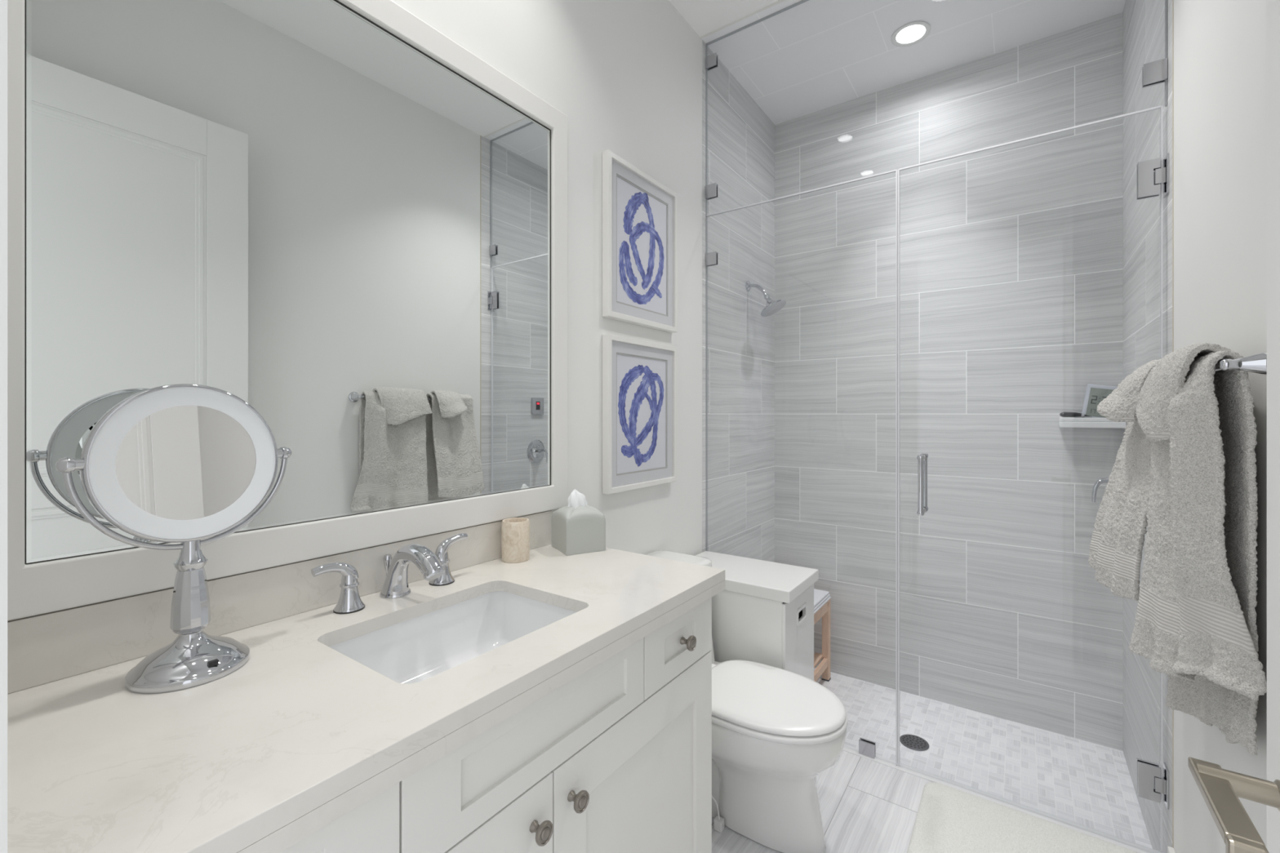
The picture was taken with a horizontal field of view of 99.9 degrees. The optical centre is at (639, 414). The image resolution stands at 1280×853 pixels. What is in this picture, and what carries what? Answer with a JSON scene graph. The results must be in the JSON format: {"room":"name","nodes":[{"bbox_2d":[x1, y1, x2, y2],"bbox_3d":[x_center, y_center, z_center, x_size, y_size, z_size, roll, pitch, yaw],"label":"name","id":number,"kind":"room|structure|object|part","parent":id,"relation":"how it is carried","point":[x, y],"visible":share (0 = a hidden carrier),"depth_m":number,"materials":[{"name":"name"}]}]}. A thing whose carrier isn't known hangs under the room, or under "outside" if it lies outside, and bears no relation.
{"room":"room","nodes":[
{"label":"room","id":0,"kind":"room"},
{"bbox_2d":[0,0,7,852],"bbox_3d":[-0.341,-0.194,0.232,1.769,3.007,0.124,0,0,35],"label":"wall","id":1,"kind":"structure","parent":0,"point":[3,3],"depth_m":0.40,"materials":[{"name":"paint"}]},
{"bbox_2d":[1187,0,1279,852],"bbox_3d":[0.425,0.084,0.259,0.118,2.429,0.799,0,0,35],"label":"door","id":2,"kind":"structure","parent":1,"relation":"in","point":[1220,789],"depth_m":0.55,"materials":[{"name":"paint"}]},
{"bbox_3d":[0.526,0.359,0.484,0.023,0.026,0.133,0,0,35],"label":"lever","id":3,"kind":"part","parent":2,"relation":"part of","materials":[{"name":"silver metal"}]},
{"bbox_3d":[0.572,0.352,0.508,0.066,0.027,0.027,0,0,35],"label":"stem","id":4,"kind":"part","parent":2,"relation":"part of","materials":[{"name":"silver metal"}]},
{"bbox_2d":[391,0,702,555],"bbox_3d":[-0.408,-0.194,1.564,0.120,3.007,2.220,0,0,35],"label":"wall","id":5,"kind":"structure","parent":0,"point":[625,75],"depth_m":1.90,"materials":[{"name":"paint"}]},
{"bbox_2d":[7,510,552,693],"bbox_3d":[-0.596,0.342,1.177,0.020,0.100,1.124,0,0,35],"label":"backsplash","id":6,"kind":"structure","parent":5,"relation":"attached to","point":[54,646],"depth_m":0.95,"materials":[{"name":"stone"}]},
{"bbox_2d":[7,0,568,621],"bbox_3d":[-0.575,-0.321,1.201,0.026,1.218,1.180,0,0,35],"label":"wall mirror","id":7,"kind":"object","parent":5,"relation":"attached to","point":[339,220],"visible":0.97,"depth_m":1.04,"materials":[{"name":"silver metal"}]},
{"bbox_2d":[602,149,677,333],"bbox_3d":[0.013,-0.620,2.028,0.029,0.568,0.454,0,0,35],"label":"framed print","id":8,"kind":"object","parent":5,"relation":"attached to","point":[640,212],"visible":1,"depth_m":2.00,"materials":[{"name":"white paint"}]},
{"bbox_2d":[602,333,677,494],"bbox_3d":[0.011,-0.001,2.026,0.029,0.548,0.449,0,0,35],"label":"framed print","id":9,"kind":"object","parent":5,"relation":"attached to","point":[640,377],"visible":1,"depth_m":2.00,"materials":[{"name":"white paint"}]},
{"bbox_2d":[699,0,785,38],"bbox_3d":[0.897,-1.746,1.980,1.769,0.102,0.012,0,0,35],"label":"trim","id":10,"kind":"structure","parent":5,"relation":"attached to","point":[779,1],"depth_m":2.30,"materials":[{"name":"white paint"}]},
{"bbox_2d":[702,40,774,562],"bbox_3d":[0.486,-0.139,2.827,0.121,3.117,0.876,0,0,35],"label":"tiled wall","id":11,"kind":"structure","parent":0,"point":[741,135],"depth_m":2.74,"materials":[{"name":"stone"}]},
{"bbox_2d":[745,280,786,316],"bbox_3d":[0.652,-0.605,2.779,0.203,0.196,0.139,0,0,35],"label":"showerhead","id":12,"kind":"object","parent":11,"relation":"attached to","point":[772,307],"visible":1,"depth_m":2.76,"materials":[{"name":"silver metal"}]},
{"bbox_3d":[0.617,-0.646,2.804,0.104,0.080,0.017,0,0,35],"label":"arm","id":13,"kind":"part","parent":12,"relation":"part of","materials":[{"name":"silver metal"}]},
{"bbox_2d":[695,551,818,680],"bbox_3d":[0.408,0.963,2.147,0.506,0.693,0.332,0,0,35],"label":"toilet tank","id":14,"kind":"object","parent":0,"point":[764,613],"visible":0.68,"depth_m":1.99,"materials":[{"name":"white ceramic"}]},
{"bbox_3d":[0.408,0.637,2.147,0.506,0.042,0.332,0,0,35],"label":"lid","id":15,"kind":"part","parent":14,"relation":"part of","materials":[{"name":"white ceramic"}]},
{"bbox_2d":[711,751,931,852],"bbox_3d":[-0.152,1.370,0.478,1.800,0.120,3.805,0,0,35],"label":"floor","id":16,"kind":"structure","parent":0,"point":[867,806],"depth_m":1.78,"materials":[{"name":"tile"}]},
{"bbox_2d":[280,597,711,852],"bbox_3d":[-0.359,0.876,1.037,0.566,0.867,1.161,0,0,35],"label":"vanity cabinet","id":17,"kind":"object","parent":16,"relation":"on","point":[617,757],"visible":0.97,"depth_m":0.97,"materials":[{"name":"paint"}]},
{"bbox_3d":[-0.403,0.522,0.554,0.020,0.148,0.319,0,0,35],"label":"drawer","id":18,"kind":"part","parent":17,"relation":"part of","materials":[{"name":"paint"}]},
{"bbox_2d":[7,510,725,852],"bbox_3d":[-0.356,0.367,1.042,0.568,0.150,1.180,0,0,35],"label":"countertop","id":19,"kind":"structure","parent":17,"relation":"on","point":[260,757],"depth_m":0.76,"materials":[{"name":"stone"}]},
{"bbox_2d":[55,383,291,693],"bbox_3d":[-0.690,0.173,0.826,0.257,0.439,0.147,0,0,-31],"label":"makeup mirror","id":20,"kind":"object","parent":19,"relation":"on","point":[186,464],"visible":1,"depth_m":0.81,"materials":[{"name":"silver metal"}]},
{"bbox_3d":[-0.756,0.068,0.714,0.022,0.022,0.028,0,0,35],"label":"pivot knob","id":21,"kind":"part","parent":20,"relation":"part of","materials":[{"name":"silver metal"}]},
{"bbox_2d":[115,405,256,519],"bbox_3d":[-0.687,0.073,0.824,0.015,0.175,0.175,0,0,31],"label":"mirror glass","id":22,"kind":"object","parent":20,"relation":"attached to","point":[173,462],"depth_m":0.82,"materials":[{"name":"silver mirror"}]},
{"bbox_3d":[-0.690,0.284,0.826,0.046,0.095,0.046,0,0,35],"label":"post","id":23,"kind":"part","parent":20,"relation":"part of","materials":[{"name":"silver metal"}]},
{"bbox_2d":[207,658,218,667],"bbox_3d":[-0.634,0.369,0.798,0.008,0.007,0.012,0,0,35],"label":"switch","id":24,"kind":"object","parent":20,"relation":"attached to","point":[211,663],"depth_m":0.80,"materials":[{"name":"grey plastic"}]},
{"bbox_3d":[-0.624,0.068,0.937,0.022,0.022,0.028,0,0,35],"label":"pivot knob","id":25,"kind":"part","parent":20,"relation":"part of","materials":[{"name":"silver metal"}]},
{"bbox_2d":[311,533,467,613],"bbox_3d":[-0.482,0.333,1.139,0.201,0.122,0.349,0,0,35],"label":"faucet","id":26,"kind":"object","parent":19,"relation":"on","point":[434,567],"visible":1,"depth_m":1.11,"materials":[{"name":"silver metal"}]},
{"bbox_3d":[-0.600,0.313,1.061,0.027,0.043,0.086,0,0,35],"label":"lever","id":27,"kind":"part","parent":26,"relation":"part of","materials":[{"name":"silver metal"}]},
{"bbox_3d":[-0.585,0.349,1.082,0.055,0.085,0.055,0,0,35],"label":"handle","id":28,"kind":"part","parent":26,"relation":"part of","materials":[{"name":"silver metal"}]},
{"bbox_3d":[-0.558,0.351,1.189,0.019,0.082,0.019,0,0,35],"label":"lift rod","id":29,"kind":"part","parent":26,"relation":"part of","materials":[{"name":"silver metal"}]},
{"bbox_3d":[-0.483,0.333,1.136,0.181,0.122,0.058,0,0,35],"label":"spout","id":30,"kind":"part","parent":26,"relation":"part of","materials":[{"name":"silver metal"}]},
{"bbox_3d":[-0.463,0.349,1.255,0.055,0.085,0.055,0,0,35],"label":"handle","id":31,"kind":"part","parent":26,"relation":"part of","materials":[{"name":"silver metal"}]},
{"bbox_3d":[-0.448,0.311,1.276,0.027,0.047,0.085,0,0,35],"label":"lever","id":32,"kind":"part","parent":26,"relation":"part of","materials":[{"name":"silver metal"}]},
{"bbox_2d":[328,591,577,684],"bbox_3d":[-0.336,0.491,1.026,0.362,0.146,0.477,0,0,35],"label":"undermount sink","id":33,"kind":"object","parent":19,"relation":"in","point":[422,647],"visible":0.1,"depth_m":1.17,"materials":[{"name":"white ceramic"}]},
{"bbox_2d":[501,517,529,563],"bbox_3d":[-0.335,0.339,1.451,0.074,0.106,0.074,0,0,35],"label":"tumbler","id":34,"kind":"object","parent":19,"relation":"on","point":[515,531],"visible":1,"depth_m":1.42,"materials":[{"name":"beige stone"}]},
{"bbox_2d":[551,488,605,555],"bbox_3d":[-0.180,0.305,1.567,0.121,0.173,0.122,0,0,-29],"label":"tissue box cover","id":35,"kind":"object","parent":19,"relation":"on","point":[578,527],"visible":1,"depth_m":1.53,"materials":[{"name":"grey ceramic"}]},
{"bbox_3d":[-0.231,0.903,0.796,0.020,0.607,0.269,0,0,35],"label":"door","id":36,"kind":"part","parent":17,"relation":"part of","materials":[{"name":"paint"}]},
{"bbox_3d":[-0.155,0.522,0.905,0.020,0.148,0.535,0,0,35],"label":"false drawer","id":37,"kind":"part","parent":17,"relation":"part of","materials":[{"name":"paint"}]},
{"bbox_3d":[-0.159,0.662,0.856,0.031,0.034,0.034,0,0,35],"label":"knob","id":38,"kind":"part","parent":17,"relation":"part of","materials":[{"name":"grey metal"}]},
{"bbox_3d":[-0.109,0.664,0.927,0.031,0.034,0.034,0,0,35],"label":"knob","id":39,"kind":"part","parent":17,"relation":"part of","materials":[{"name":"grey metal"}]},
{"bbox_3d":[0.011,0.903,1.139,0.020,0.607,0.564,0,0,35],"label":"door","id":40,"kind":"part","parent":17,"relation":"part of","materials":[{"name":"paint"}]},
{"bbox_3d":[0.088,0.522,1.247,0.020,0.148,0.298,0,0,35],"label":"drawer","id":41,"kind":"part","parent":17,"relation":"part of","materials":[{"name":"paint"}]},
{"bbox_3d":[0.110,0.524,1.236,0.031,0.034,0.034,0,0,35],"label":"knob","id":42,"kind":"part","parent":17,"relation":"part of","materials":[{"name":"grey metal"}]},
{"bbox_2d":[711,795,724,832],"bbox_3d":[0.168,1.238,1.681,0.200,0.142,0.048,0,0,-14],"label":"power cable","id":43,"kind":"object","parent":16,"relation":"on","point":[718,822],"visible":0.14,"depth_m":1.69,"materials":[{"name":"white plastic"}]},
{"bbox_3d":[0.193,1.235,1.696,0.120,0.091,0.009,0,0,0],"label":"cord","id":44,"kind":"part","parent":43,"relation":"part of","materials":[{"name":"white plastic"}]},
{"bbox_2d":[645,551,848,852],"bbox_3d":[0.277,0.920,1.755,0.762,0.777,0.416,0,0,35],"label":"toilet","id":45,"kind":"object","parent":16,"relation":"on","point":[775,730],"visible":0.5,"depth_m":1.59,"materials":[{"name":"white ceramic"}]},
{"bbox_3d":[0.064,0.553,1.905,0.241,0.035,0.416,0,0,35],"label":"tank lid","id":46,"kind":"part","parent":45,"relation":"part of","materials":[{"name":"white ceramic"}]},
{"bbox_3d":[0.077,0.846,1.896,0.265,0.548,0.406,0,0,35],"label":"tank","id":47,"kind":"part","parent":45,"relation":"part of","materials":[{"name":"white ceramic"}]},
{"bbox_3d":[0.399,0.873,1.668,0.454,0.021,0.374,0,0,35],"label":"lid","id":48,"kind":"part","parent":45,"relation":"part of","materials":[{"name":"white plastic"}]},
{"bbox_3d":[0.325,1.107,1.720,0.642,0.403,0.376,0,0,35],"label":"bowl","id":49,"kind":"part","parent":45,"relation":"part of","materials":[{"name":"white ceramic"}]},
{"bbox_3d":[0.403,0.895,1.665,0.453,0.018,0.380,0,0,35],"label":"seat","id":50,"kind":"part","parent":45,"relation":"part of","materials":[{"name":"white plastic"}]},
{"bbox_2d":[906,782,1137,852],"bbox_3d":[1.013,1.300,1.396,0.590,0.018,0.850,0,0,35],"label":"bath mat","id":51,"kind":"object","parent":16,"relation":"on","point":[948,820],"visible":1,"depth_m":1.66,"materials":[{"name":"white fabric"}]},
{"bbox_2d":[668,0,1125,124],"bbox_3d":[0.546,-1.747,1.485,1.769,0.100,3.196,0,0,35],"label":"ceiling","id":52,"kind":"structure","parent":0,"point":[810,56],"depth_m":2.42,"materials":[{"name":"paint"}]},
{"bbox_2d":[891,21,930,46],"bbox_3d":[1.207,-1.695,2.396,0.158,0.008,0.158,0,0,35],"label":"recessed light","id":53,"kind":"object","parent":52,"relation":"in","point":[911,33],"visible":1,"depth_m":2.40,"materials":[{"name":"white plastic"}]},
{"bbox_2d":[705,0,1167,217],"bbox_3d":[0.927,-1.301,2.023,1.527,0.790,0.023,0,0,35],"label":"glass panel","id":54,"kind":"object","parent":52,"relation":"attached to","point":[1155,73],"visible":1,"depth_m":2.25,"materials":[{"name":"clear glass"}]},
{"bbox_2d":[774,12,1123,751],"bbox_3d":[1.447,-0.139,2.757,1.769,3.117,0.120,0,0,35],"label":"wall","id":55,"kind":"structure","parent":0,"point":[1011,255],"depth_m":2.61,"materials":[{"name":"stone"}]},
{"bbox_2d":[1058,417,1126,428],"bbox_3d":[1.919,0.036,2.288,0.214,0.042,0.100,0,0,35],"label":"corner shelf","id":56,"kind":"object","parent":55,"relation":"attached to","point":[1063,422],"visible":0.81,"depth_m":2.25,"materials":[{"name":"white stone"}]},
{"bbox_2d":[1059,412,1088,417],"bbox_3d":[1.861,0.002,2.297,0.110,0.025,0.028,0,0,25],"label":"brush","id":57,"kind":"object","parent":56,"relation":"on","point":[1062,414],"visible":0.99,"depth_m":2.29,"materials":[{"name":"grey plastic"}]},
{"bbox_2d":[1074,413,1091,417],"bbox_3d":[1.877,0.013,2.278,0.056,0.030,0.028,0,0,35],"label":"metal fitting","id":58,"kind":"object","parent":56,"relation":"on","point":[1082,415],"visible":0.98,"depth_m":2.27,"materials":[{"name":"silver metal"}]},
{"bbox_2d":[1058,421,1126,428],"bbox_3d":[1.919,0.043,2.288,0.214,0.027,0.100,0,0,35],"label":"tray","id":59,"kind":"object","parent":56,"relation":"on","point":[1112,424],"depth_m":2.25,"materials":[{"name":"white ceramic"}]},
{"bbox_2d":[1081,383,1117,417],"bbox_3d":[1.953,-0.048,2.274,0.137,0.164,0.041,0,0,35],"label":"digital clock","id":60,"kind":"object","parent":56,"relation":"on","point":[1095,394],"visible":0.52,"depth_m":2.28,"materials":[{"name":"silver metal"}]},
{"bbox_2d":[813,667,1152,848],"bbox_3d":[1.204,1.445,2.414,1.729,0.050,0.921,0,0,35],"label":"floor","id":61,"kind":"structure","parent":0,"point":[1084,783],"depth_m":2.23,"materials":[{"name":"tile"}]},
{"bbox_2d":[813,599,831,681],"bbox_3d":[0.802,1.202,2.830,0.300,0.435,0.353,0,0,35],"label":"stool","id":62,"kind":"object","parent":61,"relation":"on","point":[824,668],"visible":0.18,"depth_m":2.86,"materials":[{"name":"brown wood"}]},
{"bbox_3d":[0.912,1.320,2.752,0.020,0.040,0.273,0,0,35],"label":"shelf rail","id":63,"kind":"part","parent":62,"relation":"part of","materials":[{"name":"brown wood"}]},
{"bbox_2d":[813,588,831,613],"bbox_3d":[0.821,0.964,2.825,0.274,0.040,0.300,0,0,35],"label":"folded towel","id":64,"kind":"object","parent":62,"relation":"on","point":[821,597],"visible":0.25,"depth_m":2.78,"materials":[{"name":"white fabric"}]},
{"bbox_3d":[0.998,1.208,2.880,0.036,0.411,0.036,0,0,35],"label":"leg","id":65,"kind":"part","parent":62,"relation":"part of","materials":[{"name":"brown wood"}]},
{"bbox_2d":[899,734,928,751],"bbox_3d":[1.185,1.417,2.322,0.114,0.005,0.114,0,0,35],"label":"floor drain","id":66,"kind":"object","parent":61,"relation":"on","point":[913,742],"visible":1,"depth_m":2.32,"materials":[{"name":"silver metal"}]},
{"bbox_2d":[842,743,1163,852],"bbox_3d":[0.927,1.358,2.023,1.529,0.104,0.044,0,0,35],"label":"trim","id":67,"kind":"structure","parent":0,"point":[1138,848],"depth_m":1.80,"materials":[{"name":"white stone"}]},
{"bbox_2d":[705,215,875,759],"bbox_3d":[0.629,0.201,2.234,0.797,2.218,0.023,0,0,35],"label":"fixed glass panel","id":68,"kind":"object","parent":67,"relation":"on","point":[867,748],"visible":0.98,"depth_m":2.46,"materials":[{"name":"clear glass"}]},
{"bbox_2d":[1123,0,1172,852],"bbox_3d":[1.821,-0.139,1.859,0.120,3.117,0.914,0,0,35],"label":"tiled wall","id":69,"kind":"structure","parent":0,"point":[1144,20],"depth_m":1.89,"materials":[{"name":"stone"}]},
{"bbox_2d":[895,105,1168,852],"bbox_3d":[1.253,0.196,1.792,0.730,2.215,0.128,0,0,35],"label":"shower door","id":70,"kind":"structure","parent":69,"relation":"attached to","point":[1152,780],"depth_m":1.71,"materials":[{"name":"clear glass"}]},
{"bbox_3d":[1.007,0.252,1.924,0.024,0.216,0.059,0,0,35],"label":"pull handle","id":71,"kind":"part","parent":70,"relation":"part of","materials":[{"name":"silver metal"}]},
{"bbox_3d":[1.047,0.252,1.980,0.024,0.216,0.059,0,0,35],"label":"pull handle","id":72,"kind":"part","parent":70,"relation":"part of","materials":[{"name":"silver metal"}]},
{"bbox_3d":[1.252,0.195,1.793,0.705,2.202,0.010,0,0,35],"label":"glass","id":73,"kind":"part","parent":70,"relation":"part of","materials":[{"name":"clear glass"}]},
{"bbox_3d":[1.549,1.093,1.583,0.004,0.110,0.052,0,0,35],"label":"wall plate","id":74,"kind":"part","parent":70,"relation":"part of","materials":[{"name":"silver metal"}]},
{"bbox_3d":[1.549,-0.702,1.583,0.004,0.114,0.052,0,0,35],"label":"wall plate","id":75,"kind":"part","parent":70,"relation":"part of","materials":[{"name":"silver metal"}]},
{"bbox_2d":[1091,477,1108,502],"bbox_3d":[1.712,0.250,1.932,0.142,0.158,0.158,0,0,35],"label":"shower valve","id":76,"kind":"object","parent":69,"relation":"attached to","point":[1100,482],"visible":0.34,"depth_m":1.94,"materials":[{"name":"silver metal"}]},
{"bbox_2d":[1128,342,1266,755],"bbox_3d":[1.107,0.275,1.094,0.142,0.823,0.427,0,0,35],"label":"hand towel","id":77,"kind":"object","parent":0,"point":[1195,618],"visible":1,"depth_m":1.00,"materials":[{"name":"grey fabric"}]},
{"bbox_2d":[1173,0,1266,852],"bbox_3d":[0.924,-0.194,0.593,0.120,3.007,2.176,0,0,35],"label":"wall","id":78,"kind":"structure","parent":0,"point":[1220,46],"depth_m":1.17,"materials":[{"name":"paint"}]},
{"bbox_2d":[1167,846,1175,852],"bbox_3d":[0.904,1.264,0.680,0.014,0.092,2.046,0,0,35],"label":"baseboard","id":79,"kind":"structure","parent":78,"relation":"attached to","point":[1170,850],"depth_m":1.50,"materials":[{"name":"white wood"}]},
{"bbox_2d":[1172,0,1173,848],"bbox_3d":[1.554,-0.194,1.484,0.122,3.007,0.006,0,0,35],"label":"trim","id":80,"kind":"structure","parent":78,"relation":"attached to","point":[1172,0],"depth_m":1.51,"materials":[{"name":"silver"}]},
{"bbox_2d":[1214,351,1266,374],"bbox_3d":[1.223,-0.086,1.178,0.068,0.052,0.695,0,0,35],"label":"towel bar","id":81,"kind":"object","parent":78,"relation":"attached to","point":[1255,363],"visible":0.3,"depth_m":0.91,"materials":[{"name":"silver metal"}]},
{"bbox_2d":[1088,358,1161,600],"bbox_3d":[1.270,0.184,1.364,0.185,0.632,0.275,0,0,35],"label":"hand towel","id":82,"kind":"object","parent":81,"relation":"hanging from","point":[1117,543],"visible":0.56,"depth_m":1.34,"materials":[{"name":"grey fabric"}]}
]}

